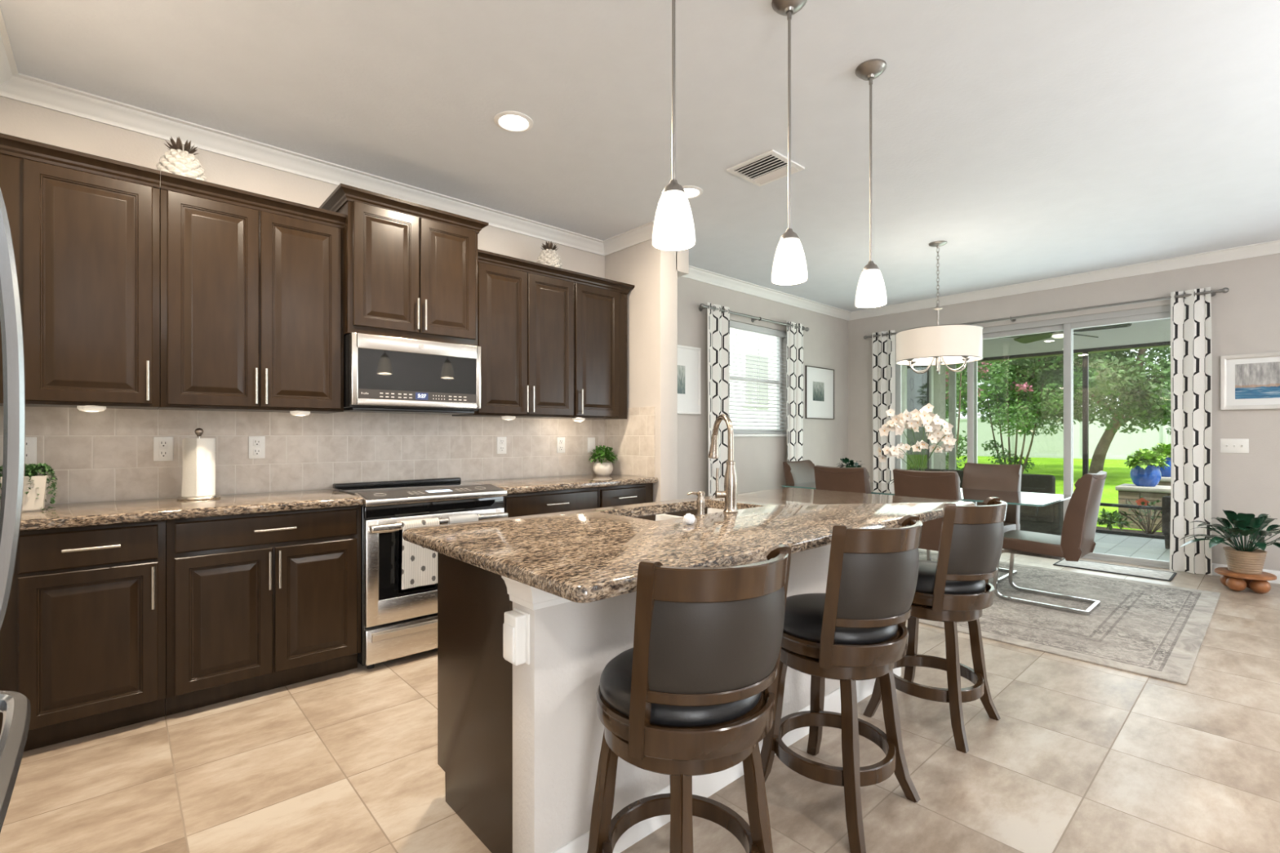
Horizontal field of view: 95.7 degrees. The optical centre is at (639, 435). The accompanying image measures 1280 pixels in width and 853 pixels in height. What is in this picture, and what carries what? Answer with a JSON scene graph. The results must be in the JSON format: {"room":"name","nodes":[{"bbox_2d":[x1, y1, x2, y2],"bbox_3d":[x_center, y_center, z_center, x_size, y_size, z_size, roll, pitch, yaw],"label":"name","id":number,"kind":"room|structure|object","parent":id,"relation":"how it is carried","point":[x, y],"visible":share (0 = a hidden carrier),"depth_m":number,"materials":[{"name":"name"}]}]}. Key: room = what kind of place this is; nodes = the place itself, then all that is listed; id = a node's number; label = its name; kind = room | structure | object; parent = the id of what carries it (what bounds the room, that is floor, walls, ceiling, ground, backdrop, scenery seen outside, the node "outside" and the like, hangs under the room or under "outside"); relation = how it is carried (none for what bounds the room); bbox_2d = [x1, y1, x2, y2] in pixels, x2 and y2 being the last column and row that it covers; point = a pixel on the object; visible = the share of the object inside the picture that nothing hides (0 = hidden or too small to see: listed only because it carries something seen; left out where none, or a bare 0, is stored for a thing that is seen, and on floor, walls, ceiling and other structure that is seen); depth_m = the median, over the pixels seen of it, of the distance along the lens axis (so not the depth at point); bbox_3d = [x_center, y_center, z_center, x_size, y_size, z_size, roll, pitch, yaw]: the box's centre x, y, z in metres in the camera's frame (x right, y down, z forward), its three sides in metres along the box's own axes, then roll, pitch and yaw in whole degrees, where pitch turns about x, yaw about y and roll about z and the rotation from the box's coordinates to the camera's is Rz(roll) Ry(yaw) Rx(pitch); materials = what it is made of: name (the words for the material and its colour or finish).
{"room":"kitchen","nodes":[
{"label":"kitchen","id":0,"kind":"room"},
{"bbox_2d":[0,96,848,499],"bbox_3d":[-0.101,-0.188,5.191,7.870,2.845,0.150,0,0,-42],"label":"wall","id":1,"kind":"structure","parent":0,"point":[759,466],"depth_m":5.61,"materials":[{"name":"beige paint"}]},
{"bbox_2d":[0,133,160,409],"bbox_3d":[-2.538,-0.675,2.617,0.557,1.088,0.382,0,0,-42],"label":"upper cabinet","id":2,"kind":"object","parent":1,"relation":"attached to","point":[85,228],"visible":0.96,"depth_m":2.52,"materials":[{"name":"brown wood"}]},
{"bbox_2d":[153,436,173,461],"bbox_3d":[-2.436,0.070,2.961,0.078,0.124,0.010,0,0,-42],"label":"wall outlet","id":3,"kind":"object","parent":1,"relation":"attached to","point":[162,446],"visible":1,"depth_m":2.96,"materials":[{"name":"white plastic"}]},
{"bbox_2d":[156,170,346,413],"bbox_3d":[-2.037,-0.675,3.069,0.790,1.088,0.382,0,0,-42],"label":"upper cabinet","id":4,"kind":"object","parent":1,"relation":"attached to","point":[251,284],"visible":0.98,"depth_m":2.92,"materials":[{"name":"brown wood"}]},
{"bbox_2d":[155,136,206,181],"bbox_3d":[-2.275,-1.317,2.877,0.204,0.303,0.202,0,0,36],"label":"ornament","id":5,"kind":"object","parent":4,"relation":"on","point":[176,161],"visible":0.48,"depth_m":2.82,"materials":[{"name":"white ceramic"}]},
{"bbox_2d":[248,435,265,458],"bbox_3d":[-2.137,0.067,3.231,0.078,0.124,0.010,0,0,-42],"label":"wall outlet","id":6,"kind":"object","parent":1,"relation":"attached to","point":[256,444],"visible":1,"depth_m":3.23,"materials":[{"name":"white plastic"}]},
{"bbox_2d":[0,405,604,505],"bbox_3d":[-1.587,0.083,3.741,3.479,0.495,0.010,0,0,-42],"label":"backsplash","id":7,"kind":"structure","parent":1,"relation":"attached to","point":[107,455],"depth_m":3.35,"materials":[{"name":"beige tile"}]},
{"bbox_2d":[0,7,653,256],"bbox_3d":[-0.804,-1.564,2.875,3.480,0.092,2.345,0,0,-42],"label":"trim","id":8,"kind":"structure","parent":1,"relation":"attached to","point":[15,86],"depth_m":3.19,"materials":[{"name":"white paint"}]},
{"bbox_2d":[319,182,488,346],"bbox_3d":[-1.437,-0.961,3.571,0.869,0.791,0.463,0,0,-42],"label":"upper cabinet","id":9,"kind":"object","parent":1,"relation":"attached to","point":[411,268],"visible":0.9,"depth_m":3.38,"materials":[{"name":"brown wood"}]},
{"bbox_2d":[343,332,480,414],"bbox_3d":[-1.434,-0.350,3.573,0.762,0.424,0.442,0,0,-42],"label":"microwave","id":10,"kind":"object","parent":9,"relation":"attached to","point":[382,374],"visible":1,"depth_m":3.37,"materials":[{"name":"silver metal"}]},
{"bbox_2d":[452,248,577,418],"bbox_3d":[-0.876,-0.664,4.118,0.793,1.066,0.382,0,0,-42],"label":"upper cabinet","id":11,"kind":"object","parent":1,"relation":"attached to","point":[526,308],"visible":0.9,"depth_m":3.98,"materials":[{"name":"brown wood"}]},
{"bbox_2d":[536,240,563,268],"bbox_3d":[-0.676,-1.294,4.321,0.198,0.298,0.200,0,0,-30],"label":"ornament","id":12,"kind":"object","parent":11,"relation":"on","point":[548,256],"visible":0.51,"depth_m":4.26,"materials":[{"name":"white ceramic"}]},
{"bbox_2d":[554,271,635,419],"bbox_3d":[-0.370,-0.664,4.582,0.575,1.066,0.393,0,0,-42],"label":"upper cabinet","id":13,"kind":"object","parent":1,"relation":"attached to","point":[600,304],"visible":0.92,"depth_m":4.43,"materials":[{"name":"brown wood"}]},
{"bbox_2d":[677,344,701,414],"bbox_3d":[0.357,-0.530,5.483,0.630,0.650,0.030,0,0,-42],"label":"framed picture","id":14,"kind":"object","parent":1,"relation":"attached to","point":[689,358],"visible":0.48,"depth_m":5.59},
{"bbox_2d":[698,303,808,331],"bbox_3d":[1.262,-1.250,6.241,1.900,0.050,0.119,0,0,-42],"label":"curtain rod","id":15,"kind":"object","parent":1,"relation":"attached to","point":[702,306],"visible":0.95,"depth_m":6.12,"materials":[{"name":"metal"}]},
{"bbox_2d":[707,302,729,496],"bbox_3d":[0.784,-0.036,5.762,0.352,2.518,0.055,0,0,-42],"label":"curtain","id":16,"kind":"object","parent":15,"relation":"hanging from","point":[718,322],"visible":0.63,"depth_m":5.76,"materials":[{"name":"white fabric"}]},
{"bbox_2d":[786,321,804,461],"bbox_3d":[1.790,-0.036,6.670,0.372,2.518,0.055,0,0,-42],"label":"curtain","id":17,"kind":"object","parent":15,"relation":"hanging from","point":[794,335],"visible":0.68,"depth_m":6.68,"materials":[{"name":"white fabric"}]},
{"bbox_2d":[729,327,786,436],"bbox_3d":[1.284,-0.595,6.411,1.160,1.220,0.155,0,0,-42],"label":"window","id":18,"kind":"structure","parent":1,"relation":"in","point":[777,339],"depth_m":6.68,"materials":[{"name":"white paint"}]},
{"bbox_2d":[729,320,786,433],"bbox_3d":[1.294,-0.610,6.400,1.080,1.181,0.055,0,0,-42],"label":"window blind","id":19,"kind":"object","parent":18,"relation":"attached to","point":[736,325],"visible":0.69,"depth_m":6.38,"materials":[{"name":"white"}]},
{"bbox_2d":[804,365,834,419],"bbox_3d":[2.239,-0.522,7.189,0.650,0.640,0.022,0,0,-42],"label":"framed picture","id":20,"kind":"object","parent":1,"relation":"attached to","point":[819,381],"visible":1,"depth_m":7.17},
{"bbox_2d":[0,0,1279,311],"bbox_3d":[1.902,-1.670,1.580,9.740,0.120,8.195,0,0,-42],"label":"ceiling","id":21,"kind":"structure","parent":0,"point":[1037,140],"depth_m":2.85,"materials":[{"name":"paint"}]},
{"bbox_2d":[493,111,533,132],"bbox_3d":[-0.648,-1.605,2.973,0.196,0.010,0.196,0,0,-42],"label":"recessed light","id":22,"kind":"object","parent":21,"relation":"in","point":[509,121],"visible":1,"depth_m":2.96,"materials":[{"name":"white paint"}]},
{"bbox_2d":[652,0,695,250],"bbox_3d":[0.101,-1.091,1.735,0.131,1.037,0.131,0,0,-42],"label":"pendant light","id":23,"kind":"object","parent":21,"relation":"hanging from","point":[673,228],"visible":1,"depth_m":1.70,"materials":[{"name":"glass"}]},
{"bbox_2d":[726,149,804,186],"bbox_3d":[0.758,-1.602,3.494,0.330,0.016,0.330,0,0,-42],"label":"ceiling vent","id":24,"kind":"object","parent":21,"relation":"in","point":[769,166],"visible":0.96,"depth_m":3.48,"materials":[{"name":"metal"}]},
{"bbox_2d":[771,0,808,284],"bbox_3d":[0.553,-1.091,2.143,0.131,1.037,0.131,0,0,-42],"label":"pendant light","id":25,"kind":"object","parent":21,"relation":"hanging from","point":[789,264],"visible":1,"depth_m":2.13,"materials":[{"name":"glass"}]},
{"bbox_2d":[854,58,887,307],"bbox_3d":[1.013,-1.091,2.541,0.131,1.037,0.131,0,0,-42],"label":"pendant light","id":26,"kind":"object","parent":21,"relation":"hanging from","point":[871,290],"visible":1,"depth_m":2.52,"materials":[{"name":"glass"}]},
{"bbox_2d":[895,240,982,373],"bbox_3d":[2.498,-1.066,4.857,0.650,1.088,0.650,0,0,-9],"label":"chandelier","id":27,"kind":"object","parent":21,"relation":"hanging from","point":[937,345],"visible":1,"depth_m":4.64,"materials":[{"name":"fabric"}]},
{"bbox_2d":[0,548,1279,852],"bbox_3d":[1.853,1.295,1.536,9.610,0.120,8.195,0,0,-42],"label":"floor","id":28,"kind":"structure","parent":0,"point":[1080,757],"depth_m":2.13,"materials":[{"name":"tile"}]},
{"bbox_2d":[0,187,31,832],"bbox_3d":[-1.063,0.330,0.374,0.884,1.750,0.920,0,0,-42],"label":"refrigerator","id":29,"kind":"object","parent":28,"relation":"on","point":[15,707],"visible":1,"depth_m":0.92,"materials":[{"name":"silver metal"}]},
{"bbox_2d":[0,520,165,751],"bbox_3d":[-2.433,0.798,2.506,0.565,0.873,0.648,0,0,-42],"label":"base cabinet","id":30,"kind":"object","parent":28,"relation":"on","point":[82,632],"visible":0.94,"depth_m":2.32,"materials":[{"name":"brown wood"}]},
{"bbox_2d":[19,488,363,531],"bbox_3d":[-2.149,0.341,2.782,1.356,0.041,0.657,0,0,-42],"label":"countertop","id":31,"kind":"structure","parent":30,"relation":"on","point":[101,513],"depth_m":2.63,"materials":[{"name":"brown stone"}]},
{"bbox_2d":[0,462,57,512],"bbox_3d":[-2.607,0.223,2.446,0.214,0.212,0.217,0,0,23],"label":"trailing plant","id":32,"kind":"object","parent":31,"relation":"on","point":[35,486],"visible":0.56,"depth_m":2.43,"materials":[{"name":"beige ceramic"}]},
{"bbox_2d":[176,427,221,500],"bbox_3d":[-2.237,0.141,2.939,0.180,0.357,0.180,0,0,-42],"label":"paper towel holder","id":33,"kind":"object","parent":31,"relation":"on","point":[198,432],"visible":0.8,"depth_m":2.90,"materials":[{"name":"silver metal"}]},
{"bbox_2d":[181,438,215,496],"bbox_3d":[-2.239,0.159,2.937,0.140,0.288,0.134,0,0,-42],"label":"paper towel roll","id":34,"kind":"object","parent":33,"relation":"on","point":[198,477],"visible":1,"depth_m":2.88,"materials":[{"name":"paper"}]},
{"bbox_2d":[164,505,360,715],"bbox_3d":[-1.929,0.798,2.962,0.789,0.873,0.648,0,0,-42],"label":"base cabinet","id":35,"kind":"object","parent":28,"relation":"on","point":[257,602],"visible":0.9,"depth_m":2.71,"materials":[{"name":"brown wood"}]},
{"bbox_2d":[332,477,507,669],"bbox_3d":[-1.319,0.762,3.481,0.812,0.945,0.716,0,0,-42],"label":"stove","id":36,"kind":"object","parent":28,"relation":"on","point":[394,624],"visible":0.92,"depth_m":3.12,"materials":[{"name":"silver metal"}]},
{"bbox_2d":[334,481,484,495],"bbox_3d":[-1.374,0.327,3.543,0.796,0.026,0.430,0,0,-42],"label":"glass cooktop","id":37,"kind":"object","parent":36,"relation":"in","point":[353,489],"depth_m":3.52,"materials":[{"name":"glass"}]},
{"bbox_2d":[398,517,439,593],"bbox_3d":[-1.193,0.648,3.128,0.207,0.384,0.057,0,0,-42],"label":"tea towel","id":38,"kind":"object","parent":36,"relation":"hanging from","point":[418,565],"visible":0.8,"depth_m":3.10,"materials":[{"name":"fabric"}]},
{"bbox_2d":[408,488,471,494],"bbox_3d":[-1.147,0.321,3.325,0.355,0.010,0.062,0,0,-42],"label":"control panel","id":39,"kind":"object","parent":36,"relation":"on","point":[450,490],"depth_m":3.32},
{"bbox_2d":[502,487,597,517],"bbox_3d":[-0.753,0.798,4.024,0.753,0.873,0.648,0,0,-42],"label":"base cabinet","id":40,"kind":"object","parent":28,"relation":"on","point":[517,504],"visible":0.18,"depth_m":3.79,"materials":[{"name":"brown wood"}]},
{"bbox_2d":[463,473,657,493],"bbox_3d":[-0.561,0.341,4.217,1.297,0.041,0.657,0,0,-42],"label":"countertop","id":41,"kind":"structure","parent":40,"relation":"on","point":[523,485],"depth_m":4.04,"materials":[{"name":"brown stone"}]},
{"bbox_2d":[588,444,617,475],"bbox_3d":[-0.291,0.197,4.659,0.247,0.246,0.266,0,0,-10],"label":"potted plant","id":42,"kind":"object","parent":41,"relation":"on","point":[600,468],"visible":1,"depth_m":4.61,"materials":[{"name":"green plant"}]},
{"bbox_2d":[597,483,653,507],"bbox_3d":[-0.274,0.798,4.456,0.533,0.873,0.648,0,0,-42],"label":"base cabinet","id":43,"kind":"object","parent":28,"relation":"on","point":[624,495],"visible":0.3,"depth_m":4.22,"materials":[{"name":"brown wood"}]},
{"bbox_2d":[437,507,901,852],"bbox_3d":[0.317,0.798,2.495,2.251,0.874,0.703,0,0,-42],"label":"kitchen island","id":44,"kind":"object","parent":28,"relation":"on","point":[519,746],"visible":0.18,"depth_m":1.70,"materials":[{"name":"paint"}]},
{"bbox_2d":[502,607,529,665],"bbox_3d":[-0.336,0.545,1.563,0.044,0.136,0.080,0,0,-42],"label":"wall outlet","id":45,"kind":"object","parent":44,"relation":"attached to","point":[516,626],"visible":1,"depth_m":1.54,"materials":[{"name":"white plastic"}]},
{"bbox_2d":[513,607,529,664],"bbox_3d":[-0.322,0.545,1.575,0.006,0.136,0.080,0,0,-42],"label":"outlet plate","id":46,"kind":"object","parent":45,"relation":"attached to","point":[525,616],"depth_m":1.55,"materials":[{"name":"white plastic"}]},
{"bbox_2d":[402,487,975,603],"bbox_3d":[0.402,0.341,2.398,2.368,0.040,1.050,0,0,-42],"label":"island countertop","id":47,"kind":"structure","parent":44,"relation":"on","point":[584,556],"depth_m":1.89,"materials":[{"name":"brown stone"}]},
{"bbox_2d":[708,413,737,513],"bbox_3d":[0.356,0.115,2.488,0.094,0.412,0.222,0,0,-4],"label":"faucet","id":48,"kind":"object","parent":47,"relation":"on","point":[730,493],"visible":1,"depth_m":2.40,"materials":[{"name":"silver metal"}]},
{"bbox_2d":[586,544,791,852],"bbox_3d":[0.114,0.751,1.443,0.464,0.967,0.504,0,0,-42],"label":"bar stool","id":49,"kind":"object","parent":28,"relation":"on","point":[695,692],"visible":1,"depth_m":1.27,"materials":[{"name":"brown wood"}]},
{"bbox_2d":[600,647,761,727],"bbox_3d":[0.102,0.610,1.480,0.410,0.074,0.410,0,0,-28],"label":"seat cushion","id":50,"kind":"object","parent":49,"relation":"on","point":[630,708],"depth_m":1.30,"materials":[{"name":"black leather"}]},
{"bbox_2d":[760,515,922,852],"bbox_3d":[0.675,0.751,1.949,0.452,0.967,0.504,0,0,-42],"label":"bar stool","id":51,"kind":"object","parent":28,"relation":"on","point":[850,633],"visible":0.93,"depth_m":1.79,"materials":[{"name":"brown wood"}]},
{"bbox_2d":[782,593,897,644],"bbox_3d":[0.659,0.610,1.983,0.410,0.074,0.410,0,0,-33],"label":"seat cushion","id":52,"kind":"object","parent":51,"relation":"on","point":[804,624],"depth_m":1.83,"materials":[{"name":"black leather"}]},
{"bbox_2d":[863,497,1007,753],"bbox_3d":[1.298,0.751,2.512,0.448,0.967,0.505,0,0,-42],"label":"bar stool","id":53,"kind":"object","parent":28,"relation":"on","point":[955,588],"visible":0.8,"depth_m":2.34,"materials":[{"name":"brown wood"}]},
{"bbox_2d":[915,560,985,594],"bbox_3d":[1.280,0.610,2.544,0.410,0.074,0.410,0,0,-35],"label":"seat cushion","id":54,"kind":"object","parent":53,"relation":"on","point":[928,582],"depth_m":2.36,"materials":[{"name":"black leather"}]},
{"bbox_2d":[918,550,1220,684],"bbox_3d":[2.571,1.230,4.829,2.450,0.010,3.090,0,0,-42],"label":"area rug","id":55,"kind":"object","parent":28,"relation":"on","point":[1151,629],"visible":0.44,"depth_m":3.81,"materials":[{"name":"fabric"}]},
{"bbox_2d":[782,459,815,489],"bbox_3d":[1.789,0.738,5.717,0.450,0.964,0.637,0,0,-42],"label":"dining chair","id":56,"kind":"object","parent":55,"relation":"on","point":[802,471],"visible":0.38,"depth_m":5.83,"materials":[{"name":"brown leather"}]},
{"bbox_2d":[813,465,871,493],"bbox_3d":[1.855,0.738,4.990,0.637,0.964,0.450,0,0,-42],"label":"dining chair","id":57,"kind":"object","parent":55,"relation":"on","point":[827,478],"visible":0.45,"depth_m":4.76,"materials":[{"name":"brown leather"}]},
{"bbox_2d":[781,481,1071,506],"bbox_3d":[2.391,0.849,5.051,0.961,0.749,2.111,0,0,-42],"label":"dining table","id":58,"kind":"object","parent":55,"relation":"on","point":[1019,498],"visible":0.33,"depth_m":4.60,"materials":[{"name":"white glass"}]},
{"bbox_2d":[876,403,956,484],"bbox_3d":[2.403,0.099,4.995,0.617,0.752,0.518,0,0,-42],"label":"orchid arrangement","id":59,"kind":"object","parent":58,"relation":"on","point":[931,422],"visible":0.91,"depth_m":4.99,"materials":[{"name":"white plant"}]},
{"bbox_2d":[893,468,961,560],"bbox_3d":[2.311,0.738,4.486,0.637,0.964,0.450,0,0,-42],"label":"dining chair","id":60,"kind":"object","parent":55,"relation":"on","point":[943,485],"visible":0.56,"depth_m":4.28,"materials":[{"name":"brown leather"}]},
{"bbox_2d":[961,462,1022,582],"bbox_3d":[3.012,0.738,5.092,0.637,0.964,0.450,0,0,-42],"label":"dining chair","id":61,"kind":"object","parent":55,"relation":"on","point":[975,476],"visible":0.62,"depth_m":5.17,"materials":[{"name":"brown leather"}]},
{"bbox_2d":[992,471,1106,615],"bbox_3d":[3.005,0.738,4.252,0.450,0.964,0.637,0,0,-42],"label":"dining chair","id":62,"kind":"object","parent":55,"relation":"on","point":[1076,540],"visible":0.96,"depth_m":4.05,"materials":[{"name":"brown leather"}]},
{"bbox_2d":[1053,558,1176,581],"bbox_3d":[4.356,1.230,5.337,0.410,0.011,0.830,0,0,-42],"label":"door track","id":63,"kind":"object","parent":28,"relation":"on","point":[1085,565],"visible":0.96,"depth_m":5.30,"materials":[{"name":"metal"}]},
{"bbox_2d":[1214,567,1276,593],"bbox_3d":[4.819,1.162,4.616,0.344,0.144,0.344,0,0,-42],"label":"plant stand","id":64,"kind":"object","parent":28,"relation":"on","point":[1235,581],"visible":0.96,"depth_m":4.54,"materials":[{"name":"orange wood"}]},
{"bbox_2d":[1179,509,1279,574],"bbox_3d":[4.805,0.842,4.653,0.743,0.496,0.734,0,0,31],"label":"floor plant","id":65,"kind":"object","parent":64,"relation":"on","point":[1247,559],"visible":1,"depth_m":4.56,"materials":[{"name":"green plant"}]},
{"bbox_2d":[604,239,688,502],"bbox_3d":[0.046,-0.188,4.764,0.315,2.845,0.680,0,0,-42],"label":"wall partition","id":66,"kind":"structure","parent":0,"point":[652,303],"depth_m":4.50,"materials":[{"name":"beige paint"}]},
{"bbox_2d":[604,406,655,477],"bbox_3d":[-0.092,0.055,4.674,0.010,0.550,0.610,0,0,-42],"label":"backsplash","id":67,"kind":"structure","parent":66,"relation":"attached to","point":[633,438],"depth_m":4.61,"materials":[{"name":"beige tile"}]},
{"bbox_2d":[933,364,946,469],"bbox_3d":[3.828,0.000,8.174,1.960,2.770,0.200,0,0,-42],"label":"wall","id":68,"kind":"structure","parent":0,"point":[939,380],"depth_m":8.61,"materials":[{"name":"grey paint"}]},
{"bbox_2d":[901,364,933,470],"bbox_3d":[3.840,0.035,8.020,0.950,2.200,0.065,0,0,-42],"label":"window","id":69,"kind":"structure","parent":68,"relation":"in","point":[917,389],"depth_m":7.99,"materials":[{"name":"glass"}]},
{"bbox_2d":[982,319,1170,357],"bbox_3d":[7.032,-1.255,6.284,0.220,0.260,6.900,0,0,-42],"label":"trim","id":70,"kind":"structure","parent":68,"relation":"attached to","point":[1153,331],"depth_m":7.45,"materials":[{"name":"white paint"}]},
{"bbox_2d":[848,253,1279,570],"bbox_3d":[5.510,-0.188,4.738,0.150,2.845,8.045,0,0,-42],"label":"wall","id":71,"kind":"structure","parent":0,"point":[1246,318],"depth_m":5.10,"materials":[{"name":"beige paint"}]},
{"bbox_2d":[680,240,1279,320],"bbox_3d":[4.043,-1.564,3.413,3.805,0.092,8.045,0,0,-42],"label":"trim","id":72,"kind":"structure","parent":71,"relation":"attached to","point":[1271,247],"depth_m":5.95,"materials":[{"name":"white paint"}]},
{"bbox_2d":[894,304,1170,568],"bbox_3d":[4.101,0.015,6.305,0.120,2.440,2.760,0,0,-42],"label":"door","id":73,"kind":"structure","parent":71,"relation":"in","point":[1067,325],"depth_m":5.93,"materials":[{"name":"metal"}]},
{"bbox_2d":[863,287,1229,339],"bbox_3d":[3.989,-1.250,6.218,0.124,0.050,3.280,0,0,-42],"label":"curtain rod","id":74,"kind":"object","parent":71,"relation":"attached to","point":[1225,290],"visible":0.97,"depth_m":5.67,"materials":[{"name":"metal"}]},
{"bbox_2d":[871,329,895,495],"bbox_3d":[3.035,-0.036,7.217,0.054,2.518,0.282,0,0,-42],"label":"curtain","id":75,"kind":"object","parent":74,"relation":"hanging from","point":[883,348],"visible":0.71,"depth_m":7.22,"materials":[{"name":"white fabric"}]},
{"bbox_2d":[1168,287,1212,575],"bbox_3d":[4.898,-0.036,5.154,0.054,2.518,0.276,0,0,-42],"label":"curtain","id":76,"kind":"object","parent":74,"relation":"hanging from","point":[1191,348],"visible":0.97,"depth_m":5.14,"materials":[{"name":"white fabric"}]},
{"bbox_2d":[1220,439,1248,453],"bbox_3d":[5.147,0.092,5.015,0.018,0.122,0.172,0,0,-42],"label":"switch plate","id":77,"kind":"object","parent":71,"relation":"attached to","point":[1227,446],"visible":1,"depth_m":5.01,"materials":[{"name":"white plastic"}]},
{"bbox_2d":[1220,351,1279,410],"bbox_3d":[5.304,-0.457,4.832,0.030,0.475,0.655,0,0,-42],"label":"framed picture","id":78,"kind":"object","parent":71,"relation":"attached to","point":[1251,381],"visible":1,"depth_m":4.94,"materials":[{"name":"wood"}]},
{"bbox_2d":[1235,361,1279,399],"bbox_3d":[5.303,-0.462,4.830,0.001,0.300,0.475,0,0,-42],"label":"print","id":79,"kind":"object","parent":78,"relation":"attached to","point":[1252,380],"depth_m":4.91},
{"bbox_2d":[986,318,1170,339],"bbox_3d":[6.289,-1.450,5.748,2.360,0.130,7.100,0,0,-42],"label":"ceiling","id":80,"kind":"structure","parent":0,"point":[1165,318],"depth_m":7.13,"materials":[{"name":"white paint"}]},
{"bbox_2d":[1000,323,1132,343],"bbox_3d":[5.012,-1.270,6.836,1.267,0.230,1.208,0,0,-42],"label":"ceiling fan","id":81,"kind":"object","parent":80,"relation":"hanging from","point":[1024,339],"visible":0.45,"depth_m":6.92,"materials":[{"name":"brown metal"}]},
{"bbox_2d":[1093,532,1169,561],"bbox_3d":[6.274,1.320,5.600,2.140,0.130,6.900,0,0,-42],"label":"floor","id":82,"kind":"structure","parent":0,"point":[1146,548],"depth_m":6.54,"materials":[{"name":"tile"}]},
{"bbox_2d":[1019,473,1063,535],"bbox_3d":[4.531,0.845,6.814,0.760,0.820,0.820,0,0,-42],"label":"patio chair","id":83,"kind":"object","parent":82,"relation":"on","point":[1048,519],"visible":0.29,"depth_m":6.39,"materials":[{"name":"wicker"}]},
{"bbox_2d":[948,341,1170,538],"bbox_3d":[7.024,0.065,6.277,0.160,2.380,6.900,0,0,-42],"label":"screen enclosure","id":84,"kind":"object","parent":82,"relation":"on","point":[952,375],"visible":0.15,"depth_m":7.56,"materials":[{"name":"brown metal"}]},
{"bbox_2d":[1161,496,1170,549],"bbox_3d":[6.265,0.845,6.144,0.760,0.820,0.820,0,0,-13],"label":"patio chair","id":85,"kind":"object","parent":82,"relation":"on","point":[1166,500],"visible":0.15,"depth_m":6.40,"materials":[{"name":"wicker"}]},
{"label":"outside","id":86,"kind":"structure","parent":0,"visible":0},
{"bbox_2d":[955,455,1161,532],"bbox_3d":[14.435,1.155,20.450,30.000,0.360,55.000,0,0,-42],"label":"lawn","id":87,"kind":"structure","parent":86,"point":[1117,473],"depth_m":17.61,"materials":[{"name":"green plant"}]},
{"bbox_2d":[946,364,996,418],"bbox_3d":[15.244,-2.942,32.378,7.592,7.998,5.989,0,0,10],"label":"tree","id":88,"kind":"object","parent":87,"relation":"on","point":[964,413],"visible":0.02,"depth_m":30.39,"materials":[{"name":"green plant"}]},
{"bbox_2d":[946,360,1016,470],"bbox_3d":[6.787,-0.993,12.957,2.150,4.594,2.464,0,0,-39],"label":"flowering shrub","id":89,"kind":"object","parent":87,"relation":"on","point":[959,388],"visible":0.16,"depth_m":12.69,"materials":[{"name":"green plant"}]},
{"bbox_2d":[946,351,1115,473],"bbox_3d":[10.323,-0.823,15.938,4.623,4.075,2.948,0,0,17],"label":"crape myrtle","id":90,"kind":"object","parent":87,"relation":"on","point":[1045,383],"visible":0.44,"depth_m":15.51,"materials":[{"name":"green plant"}]},
{"bbox_2d":[946,415,1171,459],"bbox_3d":[17.593,0.125,25.279,0.140,2.020,38.065,0,0,-42],"label":"fence","id":91,"kind":"object","parent":87,"relation":"on","point":[1122,444],"visible":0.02,"depth_m":24.45,"materials":[{"name":"white plastic"}]},
{"bbox_2d":[977,346,1171,473],"bbox_3d":[13.324,-1.637,15.441,6.993,5.674,7.500,0,0,-12],"label":"oak tree","id":92,"kind":"object","parent":87,"relation":"on","point":[1153,405],"visible":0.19,"depth_m":14.26,"materials":[{"name":"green plant"}]},
{"bbox_2d":[1096,526,1164,535],"bbox_3d":[7.414,1.295,6.562,0.900,0.024,6.600,0,0,-42],"label":"garden bed","id":93,"kind":"object","parent":87,"relation":"on","point":[1097,527],"visible":0.08,"depth_m":7.89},
{"bbox_2d":[1097,507,1137,530],"bbox_3d":[6.254,1.125,7.707,0.538,0.316,0.512,0,0,-7],"label":"plant","id":94,"kind":"object","parent":93,"relation":"on","point":[1111,519],"visible":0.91,"depth_m":7.62,"materials":[{"name":"green plant"}]},
{"bbox_2d":[1117,495,1161,533],"bbox_3d":[6.493,1.039,7.409,0.642,0.519,0.652,0,0,-18],"label":"shrub","id":95,"kind":"object","parent":93,"relation":"on","point":[1141,501],"visible":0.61,"depth_m":7.37,"materials":[{"name":"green plant"}]},
{"bbox_2d":[1115,484,1170,531],"bbox_3d":[8.207,1.045,7.399,0.660,0.620,3.240,0,0,-42],"label":"stone planter","id":96,"kind":"object","parent":87,"relation":"on","point":[1132,492],"visible":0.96,"depth_m":8.21,"materials":[{"name":"stone"}]},
{"bbox_2d":[1124,448,1169,486],"bbox_3d":[7.305,0.460,8.360,0.559,0.551,0.536,0,0,-42],"label":"glazed pot","id":97,"kind":"object","parent":96,"relation":"on","point":[1145,471],"visible":1,"depth_m":8.26,"materials":[{"name":"ceramic"}]},
{"bbox_2d":[1157,476,1170,485],"bbox_3d":[8.999,0.995,7.940,0.660,0.720,2.980,0,0,-42],"label":"stone planter","id":98,"kind":"object","parent":87,"relation":"on","point":[1165,481],"visible":0.02,"depth_m":8.70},
{"bbox_2d":[1150,442,1171,476],"bbox_3d":[8.086,0.372,8.912,0.524,0.526,0.498,0,0,-42],"label":"glazed pot","id":99,"kind":"object","parent":98,"relation":"on","point":[1164,449],"visible":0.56,"depth_m":8.81,"materials":[{"name":"ceramic"}]},
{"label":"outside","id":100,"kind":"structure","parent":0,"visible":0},
{"bbox_2d":[729,328,776,429],"bbox_3d":[-0.192,-2.465,13.639,12.800,7.800,3.500,0,0,-42],"label":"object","id":101,"kind":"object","parent":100,"point":[731,331],"visible":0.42,"depth_m":14.67,"materials":[{"name":"paint"}]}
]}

